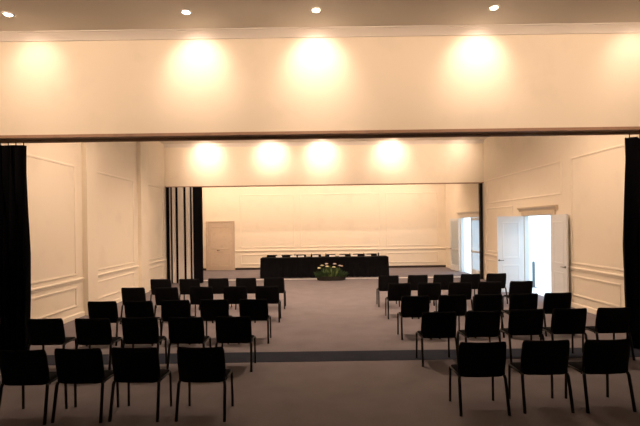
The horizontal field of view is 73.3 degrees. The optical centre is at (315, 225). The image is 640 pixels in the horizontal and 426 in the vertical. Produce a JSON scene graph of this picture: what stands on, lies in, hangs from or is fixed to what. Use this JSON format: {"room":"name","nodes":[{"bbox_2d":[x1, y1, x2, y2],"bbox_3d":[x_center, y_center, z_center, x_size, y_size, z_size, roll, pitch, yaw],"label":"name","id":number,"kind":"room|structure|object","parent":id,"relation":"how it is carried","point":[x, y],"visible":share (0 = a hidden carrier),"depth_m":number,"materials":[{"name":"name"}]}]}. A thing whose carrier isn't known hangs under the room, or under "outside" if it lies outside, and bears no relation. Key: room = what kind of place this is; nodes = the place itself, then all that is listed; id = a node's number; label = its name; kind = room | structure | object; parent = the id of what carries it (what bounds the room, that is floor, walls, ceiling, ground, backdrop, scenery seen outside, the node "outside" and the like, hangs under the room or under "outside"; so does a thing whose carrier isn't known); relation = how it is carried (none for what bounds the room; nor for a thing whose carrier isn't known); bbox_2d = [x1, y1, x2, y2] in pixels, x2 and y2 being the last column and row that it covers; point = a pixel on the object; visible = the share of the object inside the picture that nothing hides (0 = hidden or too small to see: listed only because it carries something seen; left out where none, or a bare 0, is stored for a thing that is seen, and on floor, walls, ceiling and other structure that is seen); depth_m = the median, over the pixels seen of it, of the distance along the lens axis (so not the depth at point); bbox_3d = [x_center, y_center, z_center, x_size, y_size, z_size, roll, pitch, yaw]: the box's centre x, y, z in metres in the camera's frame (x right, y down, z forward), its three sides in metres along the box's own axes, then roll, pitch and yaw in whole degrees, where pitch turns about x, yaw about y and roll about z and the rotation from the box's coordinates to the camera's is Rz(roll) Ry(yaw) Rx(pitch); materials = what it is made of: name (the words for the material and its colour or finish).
{"room":"conference hall","nodes":[
{"label":"conference hall","id":0,"kind":"room"},
{"bbox_2d":[1,141,166,318],"bbox_3d":[-6.107,-0.465,9.025,0.300,5.500,26.650,-1,0,0],"label":"wall","id":1,"kind":"structure","parent":0,"point":[50,186],"depth_m":10.84,"materials":[{"name":"beige paint"}]},
{"bbox_2d":[26,153,76,284],"bbox_3d":[-5.943,-0.137,9.235,0.019,2.720,2.830,-1,0,0],"label":"trim","id":2,"kind":"structure","parent":1,"relation":"attached to","point":[28,155],"depth_m":10.33,"materials":[{"name":"beige paint"}]},
{"bbox_2d":[31,286,76,318],"bbox_3d":[-5.917,1.748,9.235,0.019,0.510,2.830,-1,0,0],"label":"trim","id":3,"kind":"structure","parent":1,"relation":"attached to","point":[72,288],"depth_m":9.83,"materials":[{"name":"beige paint"}]},
{"bbox_2d":[31,277,83,292],"bbox_3d":[-5.913,1.353,9.305,0.038,0.100,3.290,-1,0,0],"label":"trim","id":4,"kind":"structure","parent":1,"relation":"attached to","point":[55,285],"depth_m":9.77,"materials":[{"name":"beige paint"}]},
{"bbox_2d":[81,142,97,315],"bbox_3d":[-5.902,-0.467,11.200,0.150,5.499,0.500,-1,0,0],"label":"trim","id":5,"kind":"structure","parent":1,"relation":"attached to","point":[88,149],"depth_m":11.05,"materials":[{"name":"beige paint"}]},
{"bbox_2d":[62,286,150,322],"bbox_3d":[-5.904,2.220,9.025,0.030,0.125,26.050,-1,0,0],"label":"baseboard","id":6,"kind":"structure","parent":1,"relation":"attached to","point":[82,313],"depth_m":10.62,"materials":[{"name":"beige paint"}]},
{"bbox_2d":[97,171,134,270],"bbox_3d":[-5.943,-0.137,12.830,0.019,2.720,2.440,-1,0,0],"label":"trim","id":7,"kind":"structure","parent":1,"relation":"attached to","point":[98,172],"depth_m":13.50,"materials":[{"name":"beige paint"}]},
{"bbox_2d":[98,272,134,299],"bbox_3d":[-5.917,1.748,12.830,0.019,0.510,2.440,-1,0,0],"label":"trim","id":8,"kind":"structure","parent":1,"relation":"attached to","point":[115,277],"depth_m":12.62,"materials":[{"name":"beige paint"}]},
{"bbox_2d":[98,265,138,277],"bbox_3d":[-5.913,1.353,12.900,0.038,0.100,2.900,-1,0,0],"label":"trim","id":9,"kind":"structure","parent":1,"relation":"attached to","point":[136,266],"depth_m":12.78,"materials":[{"name":"beige paint"}]},
{"bbox_2d":[137,142,148,292],"bbox_3d":[-5.902,-0.467,14.650,0.150,5.499,0.600,-1,0,0],"label":"trim","id":10,"kind":"structure","parent":1,"relation":"attached to","point":[142,155],"depth_m":14.48,"materials":[{"name":"beige paint"}]},
{"bbox_2d":[148,184,163,259],"bbox_3d":[-5.943,-0.137,15.905,0.019,2.720,1.590,-1,0,0],"label":"trim","id":11,"kind":"structure","parent":1,"relation":"attached to","point":[148,184],"depth_m":16.64,"materials":[{"name":"beige paint"}]},
{"bbox_2d":[149,264,163,281],"bbox_3d":[-5.917,1.748,15.905,0.019,0.510,1.590,-1,0,0],"label":"trim","id":12,"kind":"structure","parent":1,"relation":"attached to","point":[163,264],"depth_m":16.26,"materials":[{"name":"beige paint"}]},
{"bbox_2d":[149,259,166,264],"bbox_3d":[-5.913,1.353,15.975,0.038,0.100,2.050,-1,0,0],"label":"trim","id":13,"kind":"structure","parent":1,"relation":"attached to","point":[164,260],"depth_m":16.01,"materials":[{"name":"beige paint"}]},
{"bbox_2d":[0,33,639,134],"bbox_3d":[0.316,-2.455,7.455,12.600,1.700,0.410,-1,0,0],"label":"wall","id":14,"kind":"structure","parent":0,"point":[549,80],"depth_m":7.25,"materials":[{"name":"beige paint"}]},
{"bbox_2d":[0,142,30,349],"bbox_3d":[-5.446,0.407,7.460,0.972,3.709,0.218,-1,0,0],"label":"curtain","id":15,"kind":"object","parent":14,"relation":"hanging from","point":[15,248],"visible":0.91,"depth_m":7.43,"materials":[{"name":"black fabric"}]},
{"bbox_2d":[0,22,639,41],"bbox_3d":[0.305,-3.241,7.187,12.600,0.125,0.126,-1,0,0],"label":"trim","id":16,"kind":"structure","parent":14,"relation":"attached to","point":[629,27],"depth_m":7.19,"materials":[{"name":"paint"}]},
{"bbox_2d":[0,126,639,143],"bbox_3d":[0.328,-1.567,7.455,12.600,0.074,0.440,-1,0,0],"label":"curtain rail","id":17,"kind":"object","parent":14,"relation":"attached to","point":[565,131],"depth_m":7.33,"materials":[{"name":"black metal"}]},
{"bbox_2d":[623,134,639,348],"bbox_3d":[5.992,0.247,7.460,1.272,3.709,0.218,-1,0,0],"label":"curtain","id":18,"kind":"object","parent":14,"relation":"hanging from","point":[631,218],"visible":0.88,"depth_m":7.45,"materials":[{"name":"black fabric"}]},
{"bbox_2d":[0,253,639,425],"bbox_3d":[7.232,2.224,13.850,26.900,0.250,36.300,-1,0,0],"label":"floor","id":19,"kind":"structure","parent":0,"point":[342,315],"depth_m":5.94,"materials":[{"name":"grey carpet"}]},
{"bbox_2d":[0,349,67,424],"bbox_3d":[-3.346,1.829,5.088,0.593,0.843,0.505,-1,0,1],"label":"chair","id":20,"kind":"object","parent":19,"relation":"on","point":[23,368],"visible":0.84,"depth_m":4.89,"materials":[{"name":"black fabric"}]},
{"bbox_2d":[27,318,76,349],"bbox_3d":[-4.166,1.840,6.792,0.593,0.843,0.505,-1,0,-1],"label":"chair","id":21,"kind":"object","parent":19,"relation":"on","point":[42,332],"visible":0.94,"depth_m":6.59,"materials":[{"name":"black fabric"}]},
{"bbox_2d":[51,348,118,422],"bbox_3d":[-2.723,1.820,5.117,0.593,0.843,0.505,-1,0,2],"label":"chair","id":22,"kind":"object","parent":19,"relation":"on","point":[73,366],"visible":0.91,"depth_m":4.92,"materials":[{"name":"black fabric"}]},
{"bbox_2d":[75,318,122,369],"bbox_3d":[-3.412,1.830,6.762,0.593,0.843,0.505,-1,0,2],"label":"chair","id":23,"kind":"object","parent":19,"relation":"on","point":[98,331],"visible":0.96,"depth_m":6.56,"materials":[{"name":"black fabric"}]},
{"bbox_2d":[86,301,124,345],"bbox_3d":[-4.036,1.838,8.303,0.593,0.843,0.505,-1,0,0],"label":"chair","id":24,"kind":"object","parent":19,"relation":"on","point":[96,309],"visible":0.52,"depth_m":8.10,"materials":[{"name":"black fabric"}]},
{"bbox_2d":[120,287,145,323],"bbox_3d":[-4.223,1.841,10.126,0.593,0.843,0.505,-1,0,1],"label":"chair","id":25,"kind":"object","parent":19,"relation":"on","point":[128,294],"visible":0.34,"depth_m":9.91,"materials":[{"name":"black fabric"}]},
{"bbox_2d":[108,347,171,421],"bbox_3d":[-2.073,1.811,5.124,0.593,0.843,0.505,-1,0,3],"label":"chair","id":26,"kind":"object","parent":19,"relation":"on","point":[130,365],"visible":1,"depth_m":4.92,"materials":[{"name":"black fabric"}]},
{"bbox_2d":[123,301,160,345],"bbox_3d":[-3.339,1.829,8.293,0.593,0.843,0.505,-1,0,3],"label":"chair","id":27,"kind":"object","parent":19,"relation":"on","point":[133,309],"visible":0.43,"depth_m":8.08,"materials":[{"name":"black fabric"}]},
{"bbox_2d":[122,317,166,363],"bbox_3d":[-2.703,1.820,6.780,0.593,0.843,0.505,-1,0,0],"label":"chair","id":28,"kind":"object","parent":19,"relation":"on","point":[135,330],"visible":0.92,"depth_m":6.58,"materials":[{"name":"black fabric"}]},
{"bbox_2d":[150,279,171,307],"bbox_3d":[-4.155,1.840,11.686,0.593,0.843,0.505,-1,0,0],"label":"chair","id":29,"kind":"object","parent":19,"relation":"on","point":[154,283],"visible":0.41,"depth_m":11.47,"materials":[{"name":"black fabric"}]},
{"bbox_2d":[154,287,178,319],"bbox_3d":[-3.439,1.830,10.088,0.593,0.843,0.505,-1,0,2],"label":"chair","id":30,"kind":"object","parent":19,"relation":"on","point":[161,293],"visible":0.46,"depth_m":9.88,"materials":[{"name":"black fabric"}]},
{"bbox_2d":[159,300,195,344],"bbox_3d":[-2.658,1.819,8.336,0.593,0.843,0.505,-1,0,2],"label":"chair","id":31,"kind":"object","parent":19,"relation":"on","point":[169,308],"visible":0.62,"depth_m":8.13,"materials":[{"name":"black fabric"}]},
{"bbox_2d":[166,317,210,368],"bbox_3d":[-1.982,1.810,6.759,0.593,0.843,0.505,-1,0,3],"label":"chair","id":32,"kind":"object","parent":19,"relation":"on","point":[182,330],"visible":0.94,"depth_m":6.56,"materials":[{"name":"black fabric"}]},
{"bbox_2d":[179,279,199,309],"bbox_3d":[-3.378,1.829,11.669,0.593,0.843,0.505,-1,0,1],"label":"chair","id":33,"kind":"object","parent":19,"relation":"on","point":[184,284],"visible":0.52,"depth_m":11.46,"materials":[{"name":"black fabric"}]},
{"bbox_2d":[189,286,213,322],"bbox_3d":[-2.645,1.819,10.118,0.593,0.843,0.505,-1,0,3],"label":"chair","id":34,"kind":"object","parent":19,"relation":"on","point":[196,293],"visible":0.6,"depth_m":9.91,"materials":[{"name":"black fabric"}]},
{"bbox_2d":[175,347,233,421],"bbox_3d":[-1.310,1.800,5.104,0.593,0.843,0.505,-1,0,3],"label":"chair","id":35,"kind":"object","parent":19,"relation":"on","point":[195,364],"visible":1,"depth_m":4.90,"materials":[{"name":"black fabric"}]},
{"bbox_2d":[200,299,232,343],"bbox_3d":[-1.925,1.809,8.343,0.593,0.843,0.505,-1,0,3],"label":"chair","id":36,"kind":"object","parent":19,"relation":"on","point":[210,309],"visible":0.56,"depth_m":8.13,"materials":[{"name":"black fabric"}]},
{"bbox_2d":[208,278,231,306],"bbox_3d":[-2.613,1.818,11.702,0.593,0.843,0.505,-1,0,0],"label":"chair","id":37,"kind":"object","parent":19,"relation":"on","point":[217,284],"visible":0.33,"depth_m":11.49,"materials":[{"name":"black fabric"}]},
{"bbox_2d":[223,286,246,303],"bbox_3d":[-1.863,1.808,10.123,0.593,0.843,0.505,-1,0,2],"label":"chair","id":38,"kind":"object","parent":19,"relation":"on","point":[232,294],"visible":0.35,"depth_m":9.91,"materials":[{"name":"black fabric"}]},
{"bbox_2d":[215,316,255,371],"bbox_3d":[-1.259,1.799,6.757,0.593,0.843,0.505,-1,0,1],"label":"chair","id":39,"kind":"object","parent":19,"relation":"on","point":[228,329],"visible":0.94,"depth_m":6.55,"materials":[{"name":"black fabric"}]},
{"bbox_2d":[235,278,256,309],"bbox_3d":[-1.864,1.808,11.682,0.593,0.843,0.505,-1,0,2],"label":"chair","id":40,"kind":"object","parent":19,"relation":"on","point":[250,283],"visible":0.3,"depth_m":11.47,"materials":[{"name":"black fabric"}]},
{"bbox_2d":[238,299,271,343],"bbox_3d":[-1.175,1.798,8.319,0.593,0.843,0.505,-1,0,2],"label":"chair","id":41,"kind":"object","parent":19,"relation":"on","point":[257,309],"visible":0.74,"depth_m":8.11,"materials":[{"name":"black fabric"}]},
{"bbox_2d":[254,286,280,322],"bbox_3d":[-1.123,1.798,10.095,0.593,0.843,0.505,-1,0,1],"label":"chair","id":42,"kind":"object","parent":19,"relation":"on","point":[271,293],"visible":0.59,"depth_m":9.89,"materials":[{"name":"black fabric"}]},
{"bbox_2d":[264,277,285,308],"bbox_3d":[-1.116,1.797,11.674,0.593,0.843,0.505,-1,0,1],"label":"chair","id":43,"kind":"object","parent":19,"relation":"on","point":[279,282],"visible":0.52,"depth_m":11.46,"materials":[{"name":"black fabric"}]},
{"bbox_2d":[314,263,348,280],"bbox_3d":[0.625,1.841,17.317,1.484,0.701,0.656,-1,0,0],"label":"flower arrangement","id":44,"kind":"object","parent":19,"relation":"on","point":[336,274],"visible":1,"depth_m":17.20,"materials":[{"name":"green plant"}]},
{"bbox_2d":[204,276,460,280],"bbox_3d":[0.381,2.192,17.860,12.600,0.010,0.280,-1,0,0],"label":"trim","id":45,"kind":"structure","parent":19,"relation":"on","point":[454,276],"depth_m":17.76,"materials":[{"name":"metal"}]},
{"bbox_2d":[47,347,639,364],"bbox_3d":[0.381,2.193,7.255,12.600,0.008,0.550,-1,0,0],"label":"trim","id":46,"kind":"structure","parent":19,"relation":"on","point":[375,355],"depth_m":7.23,"materials":[{"name":"grey carpet"}]},
{"bbox_2d":[376,275,399,306],"bbox_3d":[1.965,1.754,11.783,0.593,0.843,0.505,-1,0,0],"label":"chair","id":47,"kind":"object","parent":19,"relation":"on","point":[383,281],"visible":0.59,"depth_m":11.58,"materials":[{"name":"black fabric"}]},
{"bbox_2d":[385,283,412,318],"bbox_3d":[1.962,1.754,10.254,0.593,0.843,0.505,-1,0,0],"label":"chair","id":48,"kind":"object","parent":19,"relation":"on","point":[396,291],"visible":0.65,"depth_m":10.05,"materials":[{"name":"black fabric"}]},
{"bbox_2d":[397,295,431,339],"bbox_3d":[1.913,1.755,8.440,0.593,0.843,0.505,-1,0,-1],"label":"chair","id":49,"kind":"object","parent":19,"relation":"on","point":[411,306],"visible":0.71,"depth_m":8.23,"materials":[{"name":"black fabric"}]},
{"bbox_2d":[407,275,427,290],"bbox_3d":[2.756,1.743,11.828,0.593,0.843,0.505,-1,0,-3],"label":"chair","id":50,"kind":"object","parent":19,"relation":"on","point":[414,280],"visible":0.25,"depth_m":11.61,"materials":[{"name":"black fabric"}]},
{"bbox_2d":[418,282,440,318],"bbox_3d":[2.663,1.744,10.258,0.593,0.843,0.505,-1,0,-2],"label":"chair","id":51,"kind":"object","parent":19,"relation":"on","point":[433,290],"visible":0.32,"depth_m":10.05,"materials":[{"name":"black fabric"}]},
{"bbox_2d":[416,311,457,366],"bbox_3d":[1.923,1.755,6.884,0.593,0.843,0.505,-1,0,-1],"label":"chair","id":52,"kind":"object","parent":19,"relation":"on","point":[433,324],"visible":0.99,"depth_m":6.68,"materials":[{"name":"black fabric"}]},
{"bbox_2d":[430,274,453,305],"bbox_3d":[3.460,1.733,11.839,0.593,0.843,0.505,-1,0,-1],"label":"chair","id":53,"kind":"object","parent":19,"relation":"on","point":[444,280],"visible":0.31,"depth_m":11.62,"materials":[{"name":"black fabric"}]},
{"bbox_2d":[434,294,468,338],"bbox_3d":[2.636,1.745,8.485,0.593,0.843,0.505,-1,0,-3],"label":"chair","id":54,"kind":"object","parent":19,"relation":"on","point":[446,303],"visible":0.62,"depth_m":8.28,"materials":[{"name":"black fabric"}]},
{"bbox_2d":[448,282,472,311],"bbox_3d":[3.389,1.734,10.266,0.593,0.843,0.505,-1,0,-1],"label":"chair","id":55,"kind":"object","parent":19,"relation":"on","point":[454,288],"visible":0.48,"depth_m":10.05,"materials":[{"name":"black fabric"}]},
{"bbox_2d":[460,274,480,294],"bbox_3d":[4.212,1.723,11.898,0.593,0.843,0.505,-1,0,-3],"label":"chair","id":56,"kind":"object","parent":19,"relation":"on","point":[474,278],"visible":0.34,"depth_m":11.68,"materials":[{"name":"black fabric"}]},
{"bbox_2d":[457,310,500,350],"bbox_3d":[2.614,1.745,6.907,0.593,0.843,0.505,-1,0,-2],"label":"chair","id":57,"kind":"object","parent":19,"relation":"on","point":[477,323],"visible":0.95,"depth_m":6.71,"materials":[{"name":"black fabric"}]},
{"bbox_2d":[449,341,510,416],"bbox_3d":[1.932,1.755,5.149,0.593,0.843,0.505,-1,0,0],"label":"chair","id":58,"kind":"object","parent":19,"relation":"on","point":[475,359],"visible":1,"depth_m":4.95,"materials":[{"name":"black fabric"}]},
{"bbox_2d":[478,183,483,278],"bbox_3d":[6.568,0.200,17.120,0.180,3.801,0.180,-1,0,0],"label":"curtain","id":59,"kind":"object","parent":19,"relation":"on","point":[479,184],"visible":0.9,"depth_m":17.06,"materials":[{"name":"black fabric"}]},
{"bbox_2d":[469,294,504,337],"bbox_3d":[3.330,1.735,8.493,0.593,0.843,0.505,-1,0,-2],"label":"chair","id":60,"kind":"object","parent":19,"relation":"on","point":[482,302],"visible":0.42,"depth_m":8.28,"materials":[{"name":"black fabric"}]},
{"bbox_2d":[473,281,503,316],"bbox_3d":[4.104,1.724,10.305,0.593,0.843,0.505,-1,0,0],"label":"chair","id":61,"kind":"object","parent":19,"relation":"on","point":[495,287],"visible":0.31,"depth_m":10.09,"materials":[{"name":"black fabric"}]},
{"bbox_2d":[486,273,507,303],"bbox_3d":[4.937,1.713,11.944,0.593,0.843,0.505,-1,0,-3],"label":"chair","id":62,"kind":"object","parent":19,"relation":"on","point":[491,277],"visible":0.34,"depth_m":11.73,"materials":[{"name":"black fabric"}]},
{"bbox_2d":[502,281,532,309],"bbox_3d":[4.844,1.714,10.328,0.593,0.843,0.505,-1,0,-2],"label":"chair","id":63,"kind":"object","parent":19,"relation":"on","point":[515,287],"visible":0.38,"depth_m":10.12,"materials":[{"name":"black fabric"}]},
{"bbox_2d":[501,293,539,337],"bbox_3d":[4.025,1.726,8.498,0.593,0.843,0.505,-1,0,-2],"label":"chair","id":64,"kind":"object","parent":19,"relation":"on","point":[517,301],"visible":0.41,"depth_m":8.29,"materials":[{"name":"black fabric"}]},
{"bbox_2d":[499,309,544,362],"bbox_3d":[3.334,1.735,6.981,0.593,0.843,0.505,-1,0,-1],"label":"chair","id":65,"kind":"object","parent":19,"relation":"on","point":[521,322],"visible":0.94,"depth_m":6.78,"materials":[{"name":"black fabric"}]},
{"bbox_2d":[532,261,536,287],"bbox_3d":[7.543,1.675,14.900,0.200,0.901,0.200,-1,0,0],"label":"bollard","id":66,"kind":"object","parent":19,"relation":"on","point":[533,262],"visible":0.88,"depth_m":14.86,"materials":[{"name":"grey metal"}]},
{"bbox_2d":[508,339,574,413],"bbox_3d":[2.689,1.744,5.194,0.593,0.843,0.505,-1,0,0],"label":"chair","id":67,"kind":"object","parent":19,"relation":"on","point":[538,357],"visible":1,"depth_m":4.99,"materials":[{"name":"black fabric"}]},
{"bbox_2d":[543,292,574,335],"bbox_3d":[4.716,1.716,8.564,0.593,0.843,0.505,-1,0,-3],"label":"chair","id":68,"kind":"object","parent":19,"relation":"on","point":[551,301],"visible":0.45,"depth_m":8.35,"materials":[{"name":"black fabric"}]},
{"bbox_2d":[540,308,587,352],"bbox_3d":[4.038,1.725,7.017,0.593,0.843,0.505,-1,0,0],"label":"chair","id":69,"kind":"object","parent":19,"relation":"on","point":[563,321],"visible":0.85,"depth_m":6.82,"materials":[{"name":"black fabric"}]},
{"bbox_2d":[565,338,636,412],"bbox_3d":[3.398,1.734,5.190,0.593,0.843,0.505,-1,0,-2],"label":"chair","id":70,"kind":"object","parent":19,"relation":"on","point":[607,357],"visible":0.93,"depth_m":4.99,"materials":[{"name":"black fabric"}]},
{"bbox_2d":[582,307,634,359],"bbox_3d":[4.755,1.715,7.036,0.593,0.843,0.505,-1,0,-2],"label":"chair","id":71,"kind":"object","parent":19,"relation":"on","point":[608,320],"visible":0.87,"depth_m":6.84,"materials":[{"name":"black fabric"}]},
{"bbox_2d":[0,0,639,143],"bbox_3d":[0.222,-3.403,9.025,13.040,0.200,26.650,-1,0,0],"label":"ceiling","id":72,"kind":"structure","parent":0,"point":[30,15],"depth_m":6.69,"materials":[{"name":"paint"}]},
{"bbox_2d":[1,11,14,16],"bbox_3d":[-4.699,-3.232,6.560,0.176,0.024,0.176,-1,0,0],"label":"recessed light","id":73,"kind":"object","parent":72,"relation":"in","point":[5,13],"visible":1,"depth_m":6.55,"materials":[{"name":"beige"}]},
{"bbox_2d":[180,9,191,14],"bbox_3d":[-1.984,-3.270,6.560,0.176,0.024,0.176,-1,0,0],"label":"recessed light","id":74,"kind":"object","parent":72,"relation":"in","point":[183,11],"visible":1,"depth_m":6.54,"materials":[{"name":"beige"}]},
{"bbox_2d":[310,7,321,12],"bbox_3d":[0.000,-3.297,6.560,0.176,0.024,0.176,-1,0,0],"label":"recessed light","id":75,"kind":"object","parent":72,"relation":"in","point":[313,9],"visible":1,"depth_m":6.54,"materials":[{"name":"beige"}]},
{"bbox_2d":[488,4,499,10],"bbox_3d":[2.715,-3.335,6.560,0.176,0.024,0.176,-1,0,0],"label":"recessed light","id":76,"kind":"object","parent":72,"relation":"in","point":[495,6],"visible":1,"depth_m":6.54,"materials":[{"name":"beige"}]},
{"bbox_2d":[202,184,445,267],"bbox_3d":[0.342,-0.555,22.200,12.600,5.500,0.300,-1,0,0],"label":"wall","id":77,"kind":"structure","parent":0,"point":[336,219],"depth_m":22.05,"materials":[{"name":"beige paint"}]},
{"bbox_2d":[206,221,234,270],"bbox_3d":[-4.896,1.009,22.000,1.468,2.520,0.106,-1,0,0],"label":"door","id":78,"kind":"structure","parent":77,"relation":"in","point":[220,235],"depth_m":22.02,"materials":[{"name":"beige wood"}]},
{"bbox_2d":[239,194,294,247],"bbox_3d":[-2.504,-0.255,22.041,2.800,2.740,0.019,-1,0,0],"label":"trim","id":79,"kind":"structure","parent":77,"relation":"attached to","point":[252,194],"depth_m":22.04,"materials":[{"name":"beige paint"}]},
{"bbox_2d":[240,254,293,264],"bbox_3d":[-2.476,1.705,22.041,2.800,0.540,0.019,-1,0,0],"label":"trim","id":80,"kind":"structure","parent":77,"relation":"attached to","point":[240,254],"depth_m":22.03,"materials":[{"name":"beige paint"}]},
{"bbox_2d":[203,265,445,270],"bbox_3d":[0.380,2.140,22.035,12.600,0.110,0.030,-1,0,0],"label":"baseboard","id":81,"kind":"structure","parent":77,"relation":"attached to","point":[407,266],"depth_m":22.02,"materials":[{"name":"wood"}]},
{"bbox_2d":[300,193,380,246],"bbox_3d":[1.246,-0.307,22.041,4.100,2.740,0.019,-1,0,0],"label":"trim","id":82,"kind":"structure","parent":77,"relation":"attached to","point":[324,193],"depth_m":22.04,"materials":[{"name":"beige paint"}]},
{"bbox_2d":[236,247,445,251],"bbox_3d":[1.274,1.222,22.031,10.786,0.100,0.038,-1,0,0],"label":"trim","id":83,"kind":"structure","parent":77,"relation":"attached to","point":[438,247],"depth_m":22.02,"materials":[{"name":"beige paint"}]},
{"bbox_2d":[302,252,380,254],"bbox_3d":[1.273,1.652,22.041,4.100,0.540,0.019,-1,0,0],"label":"trim","id":84,"kind":"structure","parent":77,"relation":"attached to","point":[373,252],"depth_m":22.04,"materials":[{"name":"beige paint"}]},
{"bbox_2d":[386,192,437,245],"bbox_3d":[4.920,-0.359,22.041,2.650,2.740,0.019,-1,0,0],"label":"trim","id":85,"kind":"structure","parent":77,"relation":"attached to","point":[395,192],"depth_m":22.03,"materials":[{"name":"beige paint"}]},
{"bbox_2d":[387,252,437,262],"bbox_3d":[4.948,1.601,22.041,2.650,0.540,0.019,-1,0,0],"label":"trim","id":86,"kind":"structure","parent":77,"relation":"attached to","point":[387,252],"depth_m":22.04,"materials":[{"name":"beige paint"}]},
{"bbox_2d":[164,143,483,282],"bbox_3d":[0.342,-0.561,17.115,12.600,5.488,0.250,-1,0,0],"label":"wall","id":87,"kind":"structure","parent":0,"point":[404,163],"depth_m":17.00,"materials":[{"name":"beige paint"}]},
{"bbox_2d":[163,140,483,147],"bbox_3d":[0.305,-3.241,16.937,12.600,0.125,0.126,-1,0,0],"label":"trim","id":88,"kind":"structure","parent":87,"relation":"attached to","point":[418,141],"depth_m":16.94,"materials":[{"name":"paint"}]},
{"bbox_2d":[165,182,483,187],"bbox_3d":[0.327,-1.629,17.120,12.600,0.029,0.260,-1,0,0],"label":"trim","id":89,"kind":"structure","parent":87,"relation":"attached to","point":[460,182],"depth_m":16.99,"materials":[{"name":"black metal"}]},
{"bbox_2d":[445,135,638,308],"bbox_3d":[6.712,-0.644,9.025,0.140,5.500,26.650,-1,0,0],"label":"wall","id":90,"kind":"structure","parent":0,"point":[598,179],"depth_m":11.22,"materials":[{"name":"beige paint"}]},
{"bbox_2d":[450,210,479,273],"bbox_3d":[6.622,0.737,19.035,0.358,2.740,3.610,-1,0,0],"label":"door","id":91,"kind":"structure","parent":90,"relation":"in","point":[457,224],"depth_m":19.71,"materials":[{"name":"beige paint"}]},
{"bbox_2d":[484,253,496,256],"bbox_3d":[6.647,1.107,15.480,0.038,0.100,3.040,-1,0,0],"label":"trim","id":92,"kind":"structure","parent":90,"relation":"attached to","point":[486,254],"depth_m":16.32,"materials":[{"name":"beige paint"}]},
{"bbox_2d":[487,205,512,252],"bbox_3d":[6.643,0.147,15.600,0.019,1.680,2.200,-1,0,0],"label":"trim","id":93,"kind":"structure","parent":90,"relation":"attached to","point":[512,205],"depth_m":16.32,"materials":[{"name":"beige paint"}]},
{"bbox_2d":[446,265,596,314],"bbox_3d":[6.664,2.044,9.025,0.030,0.125,26.050,-1,0,0],"label":"baseboard","id":94,"kind":"structure","parent":90,"relation":"attached to","point":[574,305],"depth_m":10.77,"materials":[{"name":"beige paint"}]},
{"bbox_2d":[486,160,561,203],"bbox_3d":[6.623,-1.313,14.160,0.019,0.920,5.080,-1,0,0],"label":"trim","id":95,"kind":"structure","parent":90,"relation":"attached to","point":[557,162],"depth_m":13.27,"materials":[{"name":"beige paint"}]},
{"bbox_2d":[497,205,568,292],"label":"door","id":96,"kind":"structure","parent":90,"relation":"in","point":[512,231],"depth_m":13.68,"materials":[{"name":"beige paint"}]},
{"bbox_2d":[572,275,620,307],"bbox_3d":[6.663,1.537,10.300,0.019,0.540,1.800,-1,0,0],"label":"trim","id":97,"kind":"structure","parent":90,"relation":"attached to","point":[575,276],"depth_m":10.12,"materials":[{"name":"beige paint"}]},
{"bbox_2d":[569,266,623,278],"bbox_3d":[6.647,1.107,9.730,0.038,0.100,4.140,-1,0,0],"label":"trim","id":98,"kind":"structure","parent":90,"relation":"attached to","point":[607,274],"depth_m":10.13,"materials":[{"name":"beige paint"}]},
{"bbox_2d":[570,143,624,271],"bbox_3d":[6.636,-0.393,9.530,0.019,2.760,3.340,-1,0,0],"label":"trim","id":99,"kind":"structure","parent":90,"relation":"attached to","point":[620,145],"depth_m":10.79,"materials":[{"name":"beige paint"}]},
{"bbox_3d":[0.365,1.769,18.650,5.390,0.852,0.620,-1,0,0],"label":"head table","id":100,"kind":"object","parent":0,"visible":0},
{"bbox_2d":[260,255,388,277],"bbox_3d":[0.365,1.762,18.650,5.542,0.854,0.766,-1,0,0],"label":"tablecloth","id":101,"kind":"object","parent":100,"relation":"on","point":[356,266],"visible":0.9,"depth_m":18.31,"materials":[{"name":"black fabric"}]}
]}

